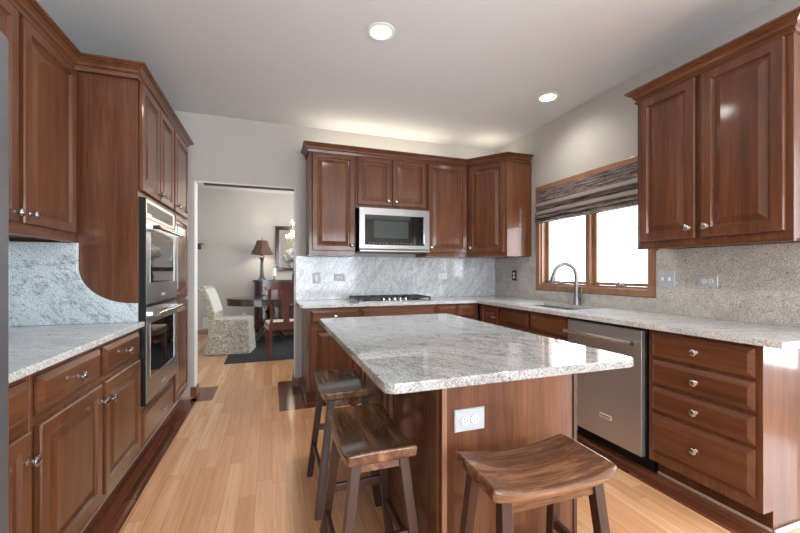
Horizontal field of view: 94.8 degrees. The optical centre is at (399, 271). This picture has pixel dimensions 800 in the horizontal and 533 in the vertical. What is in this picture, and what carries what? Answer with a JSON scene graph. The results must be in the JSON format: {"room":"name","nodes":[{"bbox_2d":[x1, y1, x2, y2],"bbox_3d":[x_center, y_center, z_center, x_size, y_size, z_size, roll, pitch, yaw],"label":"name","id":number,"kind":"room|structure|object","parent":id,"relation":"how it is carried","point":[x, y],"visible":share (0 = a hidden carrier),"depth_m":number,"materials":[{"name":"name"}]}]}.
{"room":"kitchen","nodes":[
{"label":"kitchen","id":0,"kind":"room"},
{"bbox_2d":[198,188,293,329],"bbox_3d":[-2.405,-0.210,7.750,5.150,2.850,0.120,0,0,-19],"label":"wall","id":1,"kind":"structure","parent":0,"point":[230,222],"depth_m":7.37,"materials":[{"name":"grey paint"}]},
{"bbox_2d":[203,317,207,327],"bbox_3d":[-3.776,0.990,7.203,0.140,0.200,0.013,0,0,-19],"label":"air vent","id":2,"kind":"object","parent":1,"relation":"in","point":[205,320],"visible":0.6,"depth_m":7.19,"materials":[{"name":"white plastic"}]},
{"bbox_2d":[198,329,293,334],"bbox_3d":[-2.382,1.167,7.686,4.950,0.095,0.016,0,0,-19],"label":"baseboard","id":3,"kind":"structure","parent":1,"relation":"attached to","point":[202,331],"depth_m":7.17,"materials":[{"name":"brown wood"}]},
{"bbox_2d":[276,226,293,270],"bbox_3d":[-2.076,-0.485,7.779,1.050,0.930,0.040,0,0,-19],"label":"wall mirror","id":4,"kind":"object","parent":1,"relation":"attached to","point":[284,234],"visible":0.41,"depth_m":7.66,"materials":[{"name":"brown wood"}]},
{"bbox_2d":[279,230,293,266],"bbox_3d":[-2.079,-0.485,7.787,0.900,0.780,0.017,0,0,-19],"label":"mirror glass","id":5,"kind":"object","parent":4,"relation":"attached to","point":[286,237],"depth_m":7.67,"materials":[{"name":"silver metal"}]},
{"bbox_2d":[198,184,293,193],"bbox_3d":[-1.087,-1.685,6.170,7.200,0.100,4.130,0,0,-19],"label":"ceiling","id":6,"kind":"structure","parent":0,"point":[199,185],"depth_m":7.29,"materials":[{"name":"white paint"}]},
{"bbox_2d":[174,111,494,397],"bbox_3d":[-0.638,-0.210,4.140,4.505,2.850,0.120,0,0,-19],"label":"wall","id":7,"kind":"structure","parent":0,"point":[224,149],"depth_m":3.80,"materials":[{"name":"grey paint"}]},
{"bbox_2d":[82,398,196,532],"bbox_3d":[-1.569,1.219,2.196,0.170,0.012,2.780,0,0,-19],"label":"trim","id":8,"kind":"structure","parent":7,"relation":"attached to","point":[110,518],"depth_m":2.17,"materials":[{"name":"brown wood"}]},
{"bbox_2d":[190,387,194,396],"bbox_3d":[-2.020,1.167,3.588,0.042,0.095,0.016,0,0,-19],"label":"baseboard","id":9,"kind":"structure","parent":7,"relation":"attached to","point":[192,389],"depth_m":3.58,"materials":[{"name":"brown wood"}]},
{"bbox_2d":[195,383,198,395],"bbox_3d":[-2.013,1.167,3.655,0.015,0.095,0.140,0,0,-19],"label":"baseboard","id":10,"kind":"structure","parent":7,"relation":"attached to","point":[197,385],"depth_m":3.62,"materials":[{"name":"brown wood"}]},
{"bbox_2d":[193,386,218,401],"bbox_3d":[-1.941,1.219,3.671,0.185,0.012,0.450,0,0,-19],"label":"trim","id":11,"kind":"structure","parent":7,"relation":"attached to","point":[206,393],"depth_m":3.65,"materials":[{"name":"brown wood"}]},
{"bbox_2d":[194,181,294,386],"bbox_3d":[-1.584,0.159,3.812,0.956,2.112,0.120,0,0,-19],"label":"trim","id":12,"kind":"structure","parent":7,"relation":"attached to","point":[196,183],"depth_m":3.67,"materials":[{"name":"white paint"}]},
{"bbox_2d":[204,183,293,190],"bbox_3d":[-1.548,-0.878,3.816,0.863,0.014,0.045,0,0,-19],"label":"trim","id":13,"kind":"structure","parent":7,"relation":"attached to","point":[208,184],"depth_m":3.79,"materials":[{"name":"brown paint"}]},
{"bbox_2d":[278,381,305,411],"bbox_3d":[-1.091,1.219,3.670,0.230,0.012,0.910,0,0,-19],"label":"trim","id":14,"kind":"structure","parent":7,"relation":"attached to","point":[290,397],"depth_m":3.56,"materials":[{"name":"brown wood"}]},
{"bbox_2d":[292,377,301,386],"bbox_3d":[-1.094,1.167,3.910,0.093,0.095,0.016,0,0,-19],"label":"baseboard","id":15,"kind":"structure","parent":7,"relation":"attached to","point":[296,381],"depth_m":3.90,"materials":[{"name":"brown wood"}]},
{"bbox_2d":[306,151,354,256],"bbox_3d":[-0.724,-0.693,3.838,0.465,1.045,0.384,0,0,-19],"label":"upper cabinet","id":16,"kind":"object","parent":7,"relation":"attached to","point":[330,178],"visible":0.98,"depth_m":3.69,"materials":[{"name":"brown wood"}]},
{"bbox_2d":[355,156,425,210],"bbox_3d":[-0.129,-0.938,4.045,0.790,0.555,0.384,0,0,-19],"label":"upper cabinet","id":17,"kind":"object","parent":7,"relation":"attached to","point":[379,183],"visible":0.95,"depth_m":3.89,"materials":[{"name":"brown wood"}]},
{"bbox_2d":[355,207,429,253],"bbox_3d":[-0.110,-0.432,4.013,0.765,0.445,0.457,0,0,-19],"label":"microwave","id":18,"kind":"object","parent":17,"relation":"attached to","point":[377,230],"visible":1,"depth_m":3.83,"materials":[{"name":"silver metal"}]},
{"bbox_2d":[296,256,494,299],"bbox_3d":[0.060,0.066,4.307,2.471,0.470,0.021,0,0,-19],"label":"backsplash","id":19,"kind":"structure","parent":7,"relation":"attached to","point":[363,275],"depth_m":4.25,"materials":[{"name":"stone"}]},
{"bbox_2d":[313,273,319,283],"bbox_3d":[-0.898,0.065,3.958,0.078,0.118,0.010,0,0,-19],"label":"light switch","id":20,"kind":"object","parent":19,"relation":"attached to","point":[316,276],"visible":1,"depth_m":3.95,"materials":[{"name":"grey plastic"}]},
{"bbox_2d":[334,274,344,280],"bbox_3d":[-0.664,0.060,4.039,0.118,0.074,0.011,0,0,-19],"label":"wall outlet","id":21,"kind":"object","parent":19,"relation":"attached to","point":[337,277],"visible":1,"depth_m":4.04,"materials":[{"name":"grey plastic"}]},
{"bbox_2d":[438,273,446,278],"bbox_3d":[0.517,0.050,4.449,0.118,0.074,0.011,0,0,-19],"label":"wall outlet","id":22,"kind":"object","parent":19,"relation":"attached to","point":[440,275],"visible":1,"depth_m":4.45,"materials":[{"name":"white plastic"}]},
{"bbox_2d":[415,164,466,257],"bbox_3d":[0.482,-0.693,4.258,0.500,1.045,0.384,0,0,-19],"label":"upper cabinet","id":23,"kind":"object","parent":7,"relation":"attached to","point":[446,186],"visible":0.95,"depth_m":4.11,"materials":[{"name":"brown wood"}]},
{"bbox_2d":[36,0,772,150],"bbox_3d":[0.859,-1.605,0.574,7.200,0.100,7.720,0,0,-19],"label":"ceiling","id":24,"kind":"structure","parent":0,"point":[463,73],"depth_m":2.58,"materials":[{"name":"white paint"}]},
{"bbox_2d":[367,22,394,40],"bbox_3d":[-0.124,-1.552,2.381,0.184,0.007,0.184,0,0,-19],"label":"recessed light","id":25,"kind":"object","parent":24,"relation":"in","point":[378,31],"visible":1,"depth_m":2.37,"materials":[{"name":"white"}]},
{"bbox_2d":[537,92,558,101],"bbox_3d":[1.317,-1.552,3.275,0.184,0.007,0.184,0,0,-19],"label":"recessed light","id":26,"kind":"object","parent":24,"relation":"in","point":[551,96],"visible":1,"depth_m":3.27,"materials":[{"name":"white"}]},
{"bbox_2d":[119,330,799,532],"bbox_3d":[0.181,1.265,2.525,7.200,0.100,11.850,0,0,-19],"label":"floor","id":27,"kind":"structure","parent":0,"point":[237,463],"depth_m":2.11,"materials":[{"name":"brown wood"}]},
{"bbox_2d":[0,31,8,532],"bbox_3d":[-1.166,0.295,0.400,0.770,1.800,0.922,0,0,-19],"label":"refrigerator","id":28,"kind":"object","parent":27,"relation":"on","point":[4,43],"visible":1,"depth_m":0.92,"materials":[{"name":"grey"}]},
{"bbox_2d":[9,375,42,532],"bbox_3d":[-1.447,0.774,0.992,0.659,0.882,0.325,0,0,-19],"label":"base cabinet","id":29,"kind":"object","parent":27,"relation":"on","point":[20,461],"visible":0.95,"depth_m":1.16,"materials":[{"name":"brown wood"}]},
{"bbox_2d":[29,330,140,532],"bbox_3d":[-1.673,0.774,1.643,0.659,0.882,1.050,0,0,-19],"label":"base cabinet","id":30,"kind":"object","parent":27,"relation":"on","point":[85,407],"visible":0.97,"depth_m":1.54,"materials":[{"name":"brown wood"}]},
{"bbox_2d":[9,322,144,382],"bbox_3d":[-1.630,0.316,1.482,0.641,0.030,1.390,0,0,-19],"label":"countertop","id":31,"kind":"structure","parent":30,"relation":"on","point":[32,349],"depth_m":1.62,"materials":[{"name":"stone"}]},
{"bbox_2d":[80,399,178,532],"bbox_3d":[-1.650,1.205,2.189,0.014,0.020,2.720,0,0,-19],"label":"trim","id":32,"kind":"structure","parent":30,"relation":"attached to","point":[178,399],"depth_m":2.13,"materials":[{"name":"beige wood"}]},
{"bbox_2d":[10,70,173,454],"bbox_3d":[-1.979,0.005,2.522,0.659,2.420,0.800,0,0,-19],"label":"tall cabinet","id":33,"kind":"object","parent":27,"relation":"on","point":[125,141],"visible":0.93,"depth_m":2.20,"materials":[{"name":"brown wood"}]},
{"bbox_2d":[10,241,137,326],"bbox_3d":[-1.870,0.066,2.122,0.608,0.468,0.024,0,0,-19],"label":"backsplash","id":34,"kind":"structure","parent":33,"relation":"attached to","point":[47,287],"depth_m":2.08,"materials":[{"name":"stone"}]},
{"bbox_2d":[8,0,193,148],"bbox_3d":[-1.835,-1.202,2.126,0.641,0.082,2.821,0,0,-19],"label":"crown molding","id":35,"kind":"structure","parent":33,"relation":"attached to","point":[32,11],"depth_m":2.12,"materials":[{"name":"brown wood"}]},
{"bbox_2d":[139,197,183,406],"bbox_3d":[-1.938,0.182,2.533,0.664,1.285,0.761,0,0,-19],"label":"double oven","id":36,"kind":"object","parent":33,"relation":"in","point":[158,236],"visible":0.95,"depth_m":2.45,"materials":[{"name":"silver metal"}]},
{"bbox_2d":[172,130,187,406],"bbox_3d":[-2.196,0.005,3.147,0.659,2.420,0.520,0,0,-19],"label":"pantry cabinet","id":37,"kind":"object","parent":27,"relation":"on","point":[180,379],"visible":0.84,"depth_m":3.22,"materials":[{"name":"brown wood"}]},
{"bbox_2d":[224,335,293,363],"bbox_3d":[-1.471,1.210,6.206,2.500,0.010,2.010,0,0,-19],"label":"rug","id":38,"kind":"object","parent":27,"relation":"on","point":[281,350],"visible":0.2,"depth_m":5.44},
{"bbox_2d":[198,285,255,354],"bbox_3d":[-2.636,0.704,5.654,0.744,1.001,0.583,0,0,-12],"label":"chair","id":39,"kind":"object","parent":38,"relation":"on","point":[226,334],"visible":0.97,"depth_m":5.42,"materials":[{"name":"fabric"}]},
{"bbox_2d":[226,295,293,341],"bbox_3d":[-1.887,0.824,6.702,2.340,0.748,1.160,0,0,-19],"label":"dining table","id":40,"kind":"object","parent":38,"relation":"on","point":[247,301],"visible":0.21,"depth_m":6.13,"materials":[{"name":"brown wood"}]},
{"bbox_2d":[285,242,293,296],"bbox_3d":[-1.860,-0.057,6.664,0.444,1.015,0.404,0,0,-28],"label":"flower vase","id":41,"kind":"object","parent":40,"relation":"on","point":[289,253],"visible":0.29,"depth_m":6.52,"materials":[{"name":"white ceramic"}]},
{"bbox_2d":[264,281,293,358],"bbox_3d":[-1.685,0.666,5.355,0.595,1.075,0.518,0,0,-25],"label":"dining chair","id":42,"kind":"object","parent":38,"relation":"on","point":[286,288],"visible":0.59,"depth_m":5.13,"materials":[{"name":"red wood"}]},
{"bbox_2d":[265,319,293,324],"bbox_3d":[-1.706,0.734,5.399,0.487,0.040,0.410,0,0,-25],"label":"seat cushion","id":43,"kind":"object","parent":42,"relation":"on","point":[278,321],"depth_m":5.22,"materials":[{"name":"beige fabric"}]},
{"bbox_2d":[252,279,293,333],"bbox_3d":[-2.169,0.685,7.469,1.530,1.060,0.506,0,0,-19],"label":"buffet","id":44,"kind":"object","parent":27,"relation":"on","point":[260,316],"visible":0.18,"depth_m":7.11,"materials":[{"name":"brown wood"}]},
{"bbox_2d":[251,238,272,279],"bbox_3d":[-2.728,-0.263,7.278,0.397,0.835,0.397,0,0,-42],"label":"table lamp","id":45,"kind":"object","parent":44,"relation":"on","point":[261,247],"visible":1,"depth_m":7.20,"materials":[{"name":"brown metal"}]},
{"bbox_2d":[273,268,275,279],"bbox_3d":[-2.530,0.037,7.410,0.068,0.235,0.068,0,0,-19],"label":"candle holder","id":46,"kind":"object","parent":44,"relation":"on","point":[274,269],"visible":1,"depth_m":7.38,"materials":[{"name":"white wax"}]},
{"bbox_2d":[306,399,326,407],"bbox_3d":[0.042,1.219,3.691,1.925,0.012,0.205,0,0,-19],"label":"trim","id":47,"kind":"structure","parent":27,"relation":"on","point":[309,404],"depth_m":3.40,"materials":[{"name":"brown wood"}]},
{"bbox_2d":[302,307,359,400],"bbox_3d":[-0.709,0.774,3.714,0.500,0.882,0.629,0,0,-19],"label":"base cabinet","id":48,"kind":"object","parent":27,"relation":"on","point":[320,351],"visible":0.45,"depth_m":3.43,"materials":[{"name":"brown wood"}]},
{"bbox_2d":[301,381,305,403],"bbox_3d":[-0.958,1.185,3.648,0.012,0.060,0.560,0,0,-19],"label":"trim","id":49,"kind":"structure","parent":48,"relation":"attached to","point":[302,387],"depth_m":3.56,"materials":[{"name":"brown wood"}]},
{"bbox_2d":[306,368,381,520],"bbox_3d":[-0.326,0.906,2.057,0.343,0.618,0.443,0,0,-20],"label":"stool","id":50,"kind":"object","parent":27,"relation":"on","point":[337,387],"visible":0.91,"depth_m":1.91,"materials":[{"name":"brown wood"}]},
{"bbox_2d":[320,403,418,532],"bbox_3d":[-0.126,0.906,1.440,0.343,0.618,0.443,0,0,-19],"label":"stool","id":51,"kind":"object","parent":27,"relation":"on","point":[365,437],"visible":1,"depth_m":1.39,"materials":[{"name":"brown wood"}]},
{"bbox_2d":[360,304,434,379],"bbox_3d":[-0.094,0.774,3.928,0.800,0.882,0.629,0,0,-19],"label":"base cabinet","id":52,"kind":"object","parent":27,"relation":"on","point":[365,311],"visible":0.02,"depth_m":3.66,"materials":[{"name":"brown wood"}]},
{"bbox_2d":[435,303,477,320],"bbox_3d":[0.522,0.774,4.142,0.500,0.882,0.629,0,0,-19],"label":"base cabinet","id":53,"kind":"object","parent":27,"relation":"on","point":[467,310],"visible":0.11,"depth_m":3.90,"materials":[{"name":"brown wood"}]},
{"bbox_2d":[362,370,576,532],"bbox_3d":[0.253,0.773,1.969,0.657,0.884,1.226,0,0,-19],"label":"kitchen island","id":54,"kind":"object","parent":27,"relation":"on","point":[518,413],"visible":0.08,"depth_m":1.39,"materials":[{"name":"brown wood"}]},
{"bbox_2d":[454,406,483,432],"bbox_3d":[0.251,0.529,1.319,0.122,0.080,0.011,0,0,-19],"label":"wall outlet","id":55,"kind":"object","parent":54,"relation":"attached to","point":[466,419],"visible":1,"depth_m":1.32,"materials":[{"name":"white plastic"}]},
{"bbox_2d":[461,416,468,424],"bbox_3d":[0.233,0.529,1.310,0.033,0.033,0.004,0,0,-19],"label":"receptacle","id":56,"kind":"object","parent":55,"relation":"attached to","point":[464,419],"depth_m":1.31,"materials":[{"name":"white plastic"}]},
{"bbox_2d":[471,414,478,423],"bbox_3d":[0.270,0.529,1.323,0.033,0.033,0.004,0,0,-19],"label":"receptacle","id":57,"kind":"object","parent":55,"relation":"attached to","point":[474,417],"depth_m":1.32,"materials":[{"name":"white plastic"}]},
{"bbox_2d":[320,313,632,393],"bbox_3d":[0.153,0.316,1.835,0.921,0.030,1.485,0,0,-19],"label":"island countertop","id":58,"kind":"structure","parent":54,"relation":"on","point":[401,354],"depth_m":1.36,"materials":[{"name":"stone"}]},
{"bbox_2d":[480,304,499,324],"bbox_3d":[1.168,0.774,3.887,0.639,0.882,0.375,0,0,-19],"label":"base cabinet","id":59,"kind":"object","parent":27,"relation":"on","point":[490,314],"visible":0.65,"depth_m":3.76,"materials":[{"name":"brown wood"}]},
{"bbox_2d":[455,433,616,532],"bbox_3d":[0.430,0.906,1.192,0.443,0.618,0.343,0,0,-18],"label":"stool","id":60,"kind":"object","parent":27,"relation":"on","point":[553,470],"visible":1,"depth_m":1.15,"materials":[{"name":"brown wood"}]},
{"bbox_2d":[499,307,577,430],"bbox_3d":[1.377,0.774,3.288,0.639,0.882,0.890,0,0,-19],"label":"base cabinet","id":61,"kind":"object","parent":27,"relation":"on","point":[543,324],"visible":0.16,"depth_m":3.10,"materials":[{"name":"brown wood"}]},
{"bbox_2d":[563,318,657,471],"bbox_3d":[1.601,0.779,2.563,0.652,0.872,0.594,0,0,-19],"label":"dishwasher","id":62,"kind":"object","parent":27,"relation":"on","point":[612,405],"visible":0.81,"depth_m":2.37,"materials":[{"name":"silver metal"}]},
{"bbox_2d":[577,431,770,532],"bbox_3d":[1.309,1.219,2.689,0.190,0.012,2.520,0,0,-19],"label":"trim","id":63,"kind":"structure","parent":27,"relation":"on","point":[715,513],"depth_m":2.02,"materials":[{"name":"brown wood"}]},
{"bbox_2d":[649,329,799,532],"bbox_3d":[1.819,0.774,2.023,0.644,0.882,0.540,0,0,-19],"label":"base cabinet","id":64,"kind":"object","parent":27,"relation":"on","point":[724,416],"visible":0.98,"depth_m":1.79,"materials":[{"name":"brown wood"}]},
{"bbox_2d":[296,296,799,349],"bbox_3d":[0.569,0.316,2.844,2.472,0.030,3.115,0,0,-19],"label":"countertop","id":65,"kind":"structure","parent":64,"relation":"on","point":[766,335],"depth_m":2.38,"materials":[{"name":"stone"}]},
{"bbox_2d":[349,294,431,302],"bbox_3d":[-0.110,0.279,3.938,0.800,0.044,0.470,0,0,-19],"label":"cooktop","id":66,"kind":"object","parent":65,"relation":"in","point":[403,297],"visible":1,"depth_m":3.86,"materials":[{"name":"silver metal"}]},
{"bbox_2d":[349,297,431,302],"bbox_3d":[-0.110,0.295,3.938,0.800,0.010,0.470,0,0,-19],"label":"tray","id":67,"kind":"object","parent":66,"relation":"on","point":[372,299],"depth_m":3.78,"materials":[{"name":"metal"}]},
{"bbox_2d":[534,305,577,317],"bbox_3d":[1.394,0.413,3.312,0.378,0.164,0.708,0,0,-19],"label":"sink","id":68,"kind":"object","parent":65,"relation":"in","point":[549,306],"visible":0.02,"depth_m":3.54,"materials":[{"name":"silver metal"}]},
{"bbox_2d":[549,262,581,304],"bbox_3d":[1.520,0.105,3.394,0.280,0.392,0.093,0,0,12],"label":"faucet","id":69,"kind":"object","parent":65,"relation":"on","point":[576,298],"visible":1,"depth_m":3.38,"materials":[{"name":"grey metal"}]},
{"bbox_2d":[658,471,772,532],"bbox_3d":[1.645,1.205,1.964,0.015,0.020,0.541,0,0,-19],"label":"trim","id":70,"kind":"structure","parent":64,"relation":"attached to","point":[659,472],"depth_m":1.91,"materials":[{"name":"beige wood"}]},
{"bbox_2d":[495,0,799,286],"bbox_3d":[1.820,-0.170,3.259,0.160,2.770,3.160,0,0,-19],"label":"wall","id":71,"kind":"structure","parent":0,"point":[601,131],"depth_m":3.19,"materials":[{"name":"grey paint"}]},
{"bbox_2d":[462,161,531,258],"bbox_3d":[1.046,-0.693,4.291,0.622,1.045,0.698,0,0,-19],"label":"upper cabinet","id":72,"kind":"object","parent":71,"relation":"attached to","point":[499,195],"visible":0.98,"depth_m":4.03,"materials":[{"name":"brown wood"}]},
{"bbox_2d":[301,140,533,167],"bbox_3d":[0.204,-1.234,3.936,2.493,0.082,0.374,0,0,-9],"label":"crown molding","id":73,"kind":"structure","parent":72,"relation":"attached to","point":[307,146],"depth_m":3.94,"materials":[{"name":"brown wood"}]},
{"bbox_2d":[536,155,657,297],"bbox_3d":[1.750,-0.358,3.375,0.156,1.107,1.319,0,0,-19],"label":"window","id":74,"kind":"structure","parent":71,"relation":"in","point":[592,283],"depth_m":3.35,"materials":[{"name":"brown wood"}]},
{"bbox_2d":[535,161,637,223],"bbox_3d":[1.666,-0.686,3.345,0.073,0.348,1.225,0,0,-19],"label":"roman shade","id":75,"kind":"object","parent":74,"relation":"attached to","point":[615,188],"visible":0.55,"depth_m":3.25,"materials":[{"name":"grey fabric"}]},
{"bbox_2d":[495,243,799,327],"bbox_3d":[1.732,0.066,3.237,0.020,0.470,3.097,0,0,-19],"label":"backsplash","id":76,"kind":"structure","parent":71,"relation":"attached to","point":[760,284],"depth_m":2.35,"materials":[{"name":"stone"}]},
{"bbox_2d":[512,270,516,280],"bbox_3d":[1.339,0.040,4.320,0.011,0.118,0.078,0,0,-19],"label":"wall outlet","id":77,"kind":"object","parent":76,"relation":"attached to","point":[514,272],"visible":1,"depth_m":4.31,"materials":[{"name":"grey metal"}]},
{"bbox_2d":[658,271,674,286],"bbox_3d":[1.917,0.050,2.652,0.014,0.118,0.118,0,0,-19],"label":"light switch","id":78,"kind":"object","parent":76,"relation":"attached to","point":[665,278],"visible":1,"depth_m":2.65,"materials":[{"name":"grey plastic"}]},
{"bbox_2d":[698,275,717,286],"bbox_3d":[2.006,0.060,2.402,0.011,0.074,0.118,0,0,-19],"label":"wall outlet","id":79,"kind":"object","parent":76,"relation":"attached to","point":[703,281],"visible":1,"depth_m":2.40,"materials":[{"name":"grey plastic"}]},
{"bbox_2d":[624,6,799,104],"bbox_3d":[1.890,-1.199,2.198,0.366,0.082,0.917,0,0,-19],"label":"crown molding","id":80,"kind":"structure","parent":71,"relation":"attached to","point":[788,23],"depth_m":2.03,"materials":[{"name":"brown wood"}]},
{"bbox_2d":[638,32,799,249],"bbox_3d":[1.897,-0.676,2.201,0.387,1.048,0.805,0,0,-19],"label":"upper cabinet","id":81,"kind":"object","parent":71,"relation":"attached to","point":[719,148],"visible":1,"depth_m":2.03,"materials":[{"name":"brown wood"}]},
{"bbox_2d":[774,520,799,532],"bbox_3d":[1.970,1.204,1.780,0.510,0.022,0.016,0,0,-19],"label":"trim","id":82,"kind":"structure","parent":71,"relation":"attached to","point":[795,525],"depth_m":1.72,"materials":[{"name":"white"}]},
{"bbox_3d":[-1.464,-0.170,-0.160,0.120,2.770,7.460,0,0,-19],"label":"wall","id":83,"kind":"structure","parent":0,"visible":0},
{"bbox_2d":[9,241,9,326],"bbox_3d":[-1.920,0.066,1.367,0.019,0.468,1.365,0,0,-19],"label":"backsplash","id":84,"kind":"structure","parent":83,"relation":"attached to","point":[9,241],"depth_m":2.01,"materials":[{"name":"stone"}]},
{"bbox_2d":[0,0,75,242],"bbox_3d":[-1.805,-0.677,1.556,0.356,1.016,1.125,0,0,-19],"label":"upper cabinet","id":85,"kind":"object","parent":83,"relation":"attached to","point":[42,84],"visible":0.98,"depth_m":1.77,"materials":[{"name":"brown wood"}]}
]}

